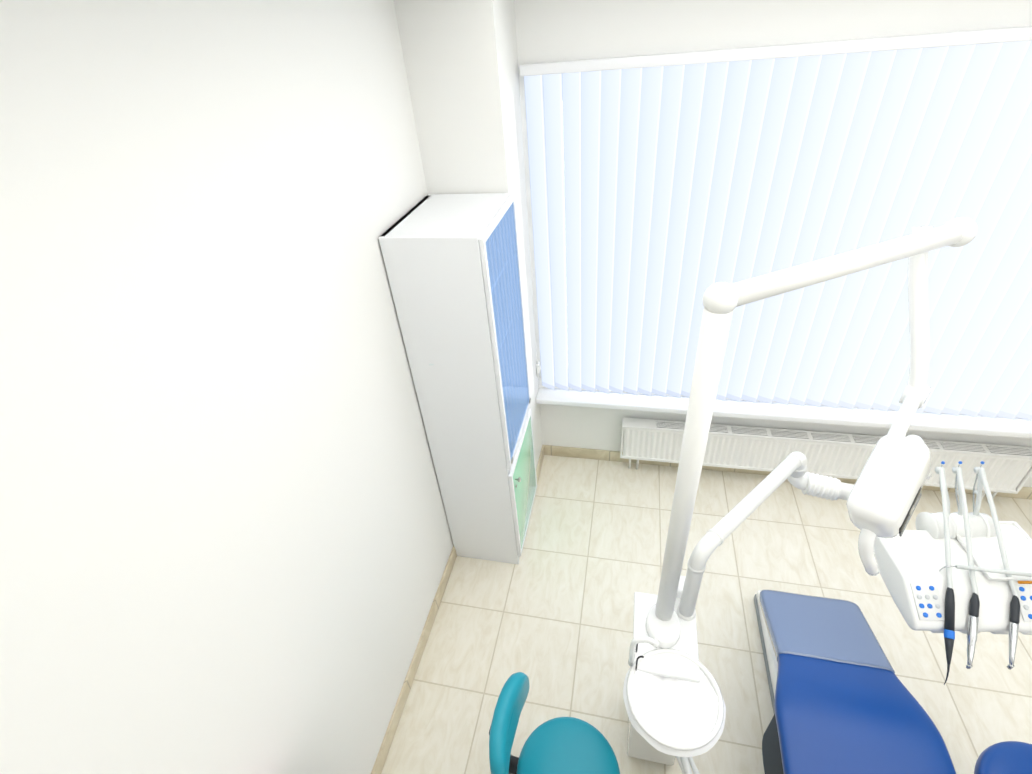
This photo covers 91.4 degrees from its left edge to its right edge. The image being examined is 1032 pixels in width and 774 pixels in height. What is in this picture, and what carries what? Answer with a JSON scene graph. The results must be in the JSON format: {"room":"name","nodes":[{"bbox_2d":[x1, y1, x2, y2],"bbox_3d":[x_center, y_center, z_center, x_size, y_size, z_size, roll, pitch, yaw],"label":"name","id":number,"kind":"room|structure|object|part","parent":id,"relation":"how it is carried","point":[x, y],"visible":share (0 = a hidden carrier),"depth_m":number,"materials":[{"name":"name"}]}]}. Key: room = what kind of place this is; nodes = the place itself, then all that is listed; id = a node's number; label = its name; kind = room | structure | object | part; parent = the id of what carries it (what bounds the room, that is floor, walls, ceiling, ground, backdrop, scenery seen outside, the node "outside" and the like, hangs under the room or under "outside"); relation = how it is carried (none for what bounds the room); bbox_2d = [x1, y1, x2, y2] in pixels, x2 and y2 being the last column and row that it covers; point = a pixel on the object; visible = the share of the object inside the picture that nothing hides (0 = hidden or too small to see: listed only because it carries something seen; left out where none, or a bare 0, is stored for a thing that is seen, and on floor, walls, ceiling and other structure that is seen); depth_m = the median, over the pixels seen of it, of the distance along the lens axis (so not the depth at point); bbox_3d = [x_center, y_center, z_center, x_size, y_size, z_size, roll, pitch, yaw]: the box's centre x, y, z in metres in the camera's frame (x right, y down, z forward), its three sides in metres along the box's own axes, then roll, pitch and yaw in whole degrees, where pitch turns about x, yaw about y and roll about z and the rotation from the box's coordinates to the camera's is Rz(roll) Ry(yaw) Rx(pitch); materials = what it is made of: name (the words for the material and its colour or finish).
{"room":"dental office","nodes":[
{"label":"dental office","id":0,"kind":"room"},
{"bbox_2d":[0,0,453,773],"bbox_3d":[-0.867,0.786,1.012,0.200,2.700,5.195,4,37,12],"label":"wall","id":1,"kind":"structure","parent":0,"point":[226,542],"depth_m":1.12,"materials":[{"name":"white paint"}]},
{"bbox_2d":[371,545,456,773],"bbox_3d":[-0.700,1.948,1.621,0.012,0.088,4.430,4,37,12],"label":"baseboard","id":2,"kind":"structure","parent":1,"relation":"attached to","point":[379,763],"depth_m":2.39,"materials":[{"name":"tile"}]},
{"bbox_2d":[394,0,541,468],"bbox_3d":[-0.132,-0.512,2.673,0.370,2.700,0.365,4,37,12],"label":"wall","id":3,"kind":"structure","parent":0,"point":[461,62],"depth_m":2.02,"materials":[{"name":"white paint"}]},
{"bbox_2d":[536,362,540,376],"bbox_3d":[0.142,-0.113,3.120,0.023,0.085,0.055,4,37,12],"label":"switch","id":4,"kind":"object","parent":3,"relation":"attached to","point":[538,367],"visible":0.94,"depth_m":3.10,"materials":[{"name":"white plastic"}]},
{"bbox_2d":[536,446,543,483],"bbox_3d":[0.155,0.550,3.402,0.012,0.088,0.353,4,37,12],"label":"baseboard","id":5,"kind":"structure","parent":3,"relation":"attached to","point":[539,465],"depth_m":3.42,"materials":[{"name":"tile"}]},
{"bbox_2d":[381,455,1031,773],"bbox_3d":[1.899,2.078,1.264,5.650,0.100,5.195,4,37,12],"label":"floor","id":6,"kind":"structure","parent":0,"point":[550,615],"depth_m":2.55,"materials":[{"name":"tile"}]},
{"bbox_2d":[379,193,536,563],"bbox_3d":[-0.164,0.082,2.544,0.422,1.905,0.534,4,37,12],"label":"tall cabinet","id":7,"kind":"object","parent":6,"relation":"on","point":[452,265],"visible":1,"depth_m":2.15,"materials":[{"name":"white"}]},
{"bbox_3d":[-0.021,-0.215,2.282,0.004,1.092,0.480,4,37,12],"label":"glass door","id":8,"kind":"part","parent":7,"relation":"part of","materials":[{"name":"blue glass"}]},
{"bbox_3d":[0.051,0.535,2.836,0.006,0.602,0.480,4,37,12],"label":"mint door","id":9,"kind":"part","parent":7,"relation":"part of","materials":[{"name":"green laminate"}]},
{"bbox_2d":[489,672,619,773],"bbox_3d":[0.187,1.320,1.729,0.591,0.830,0.575,4,37,12],"label":"stool","id":10,"kind":"object","parent":6,"relation":"on","point":[565,745],"visible":1,"depth_m":1.71,"materials":[{"name":"teal leather"}]},
{"bbox_2d":[623,217,1031,773],"bbox_3d":[1.002,0.719,1.403,1.346,2.054,1.518,4,37,12],"label":"dental unit","id":11,"kind":"object","parent":6,"relation":"on","point":[844,700],"visible":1,"depth_m":1.61,"materials":[{"name":"white plastic"}]},
{"bbox_2d":[623,636,725,757],"bbox_3d":[0.484,0.944,1.542,0.304,0.299,0.304,4,37,12],"label":"bowl","id":12,"kind":"object","parent":11,"relation":"on","point":[672,700],"depth_m":1.56,"materials":[{"name":"white ceramic"}]},
{"bbox_3d":[0.919,0.167,1.485,0.902,1.254,0.595,4,37,12],"label":"arm","id":13,"kind":"part","parent":11,"relation":"part of"},
{"bbox_3d":[1.159,1.160,1.778,0.500,0.202,0.997,4,37,12],"label":"dental chair seat","id":14,"kind":"part","parent":11,"relation":"part of","materials":[{"name":"blue leather"}]},
{"bbox_2d":[846,225,933,575],"bbox_3d":[0.948,0.034,1.232,0.285,0.687,0.559,4,37,12],"label":"lamp","id":15,"kind":"object","parent":11,"relation":"attached to","point":[883,499],"depth_m":1.17,"materials":[{"name":"white plastic"}]},
{"bbox_2d":[974,741,1031,773],"bbox_3d":[1.617,1.355,1.537,0.603,0.779,0.547,4,37,12],"label":"stool","id":16,"kind":"object","parent":6,"relation":"on","point":[1010,757],"visible":0.79,"depth_m":1.58,"materials":[{"name":"blue leather"}]},
{"bbox_2d":[514,0,1031,486],"bbox_3d":[2.306,-0.529,2.376,5.250,2.700,0.200,4,37,12],"label":"wall","id":17,"kind":"structure","parent":0,"point":[556,30],"depth_m":2.02,"materials":[{"name":"white paint"}]},
{"bbox_2d":[543,98,567,379],"bbox_3d":[1.938,-0.622,2.423,3.600,1.650,0.100,4,37,12],"label":"window","id":18,"kind":"structure","parent":17,"relation":"in","point":[548,228],"depth_m":2.65,"materials":[{"name":"white plastic"}]},
{"bbox_2d":[520,26,1031,420],"bbox_3d":[1.873,-0.573,2.271,3.664,1.718,0.051,4,37,12],"label":"vertical blinds","id":19,"kind":"object","parent":17,"relation":"attached to","point":[681,182],"visible":0.9,"depth_m":2.28,"materials":[{"name":"white fabric"}]},
{"bbox_2d":[536,388,1031,437],"bbox_3d":[2.374,0.184,2.730,4.580,0.037,0.170,4,37,12],"label":"window sill","id":20,"kind":"structure","parent":17,"relation":"attached to","point":[978,425],"depth_m":2.85,"materials":[{"name":"white plastic"}]},
{"bbox_2d":[542,445,1031,498],"bbox_3d":[2.566,0.592,3.028,4.880,0.088,0.012,4,37,12],"label":"baseboard","id":21,"kind":"structure","parent":17,"relation":"attached to","point":[608,455],"depth_m":3.41,"materials":[{"name":"tile"}]},
{"bbox_2d":[620,417,1031,498],"bbox_3d":[1.760,0.444,3.065,2.200,0.408,0.099,4,37,12],"label":"radiator","id":22,"kind":"object","parent":17,"relation":"attached to","point":[1008,468],"visible":0.71,"depth_m":2.98,"materials":[{"name":"white metal"}]}
]}

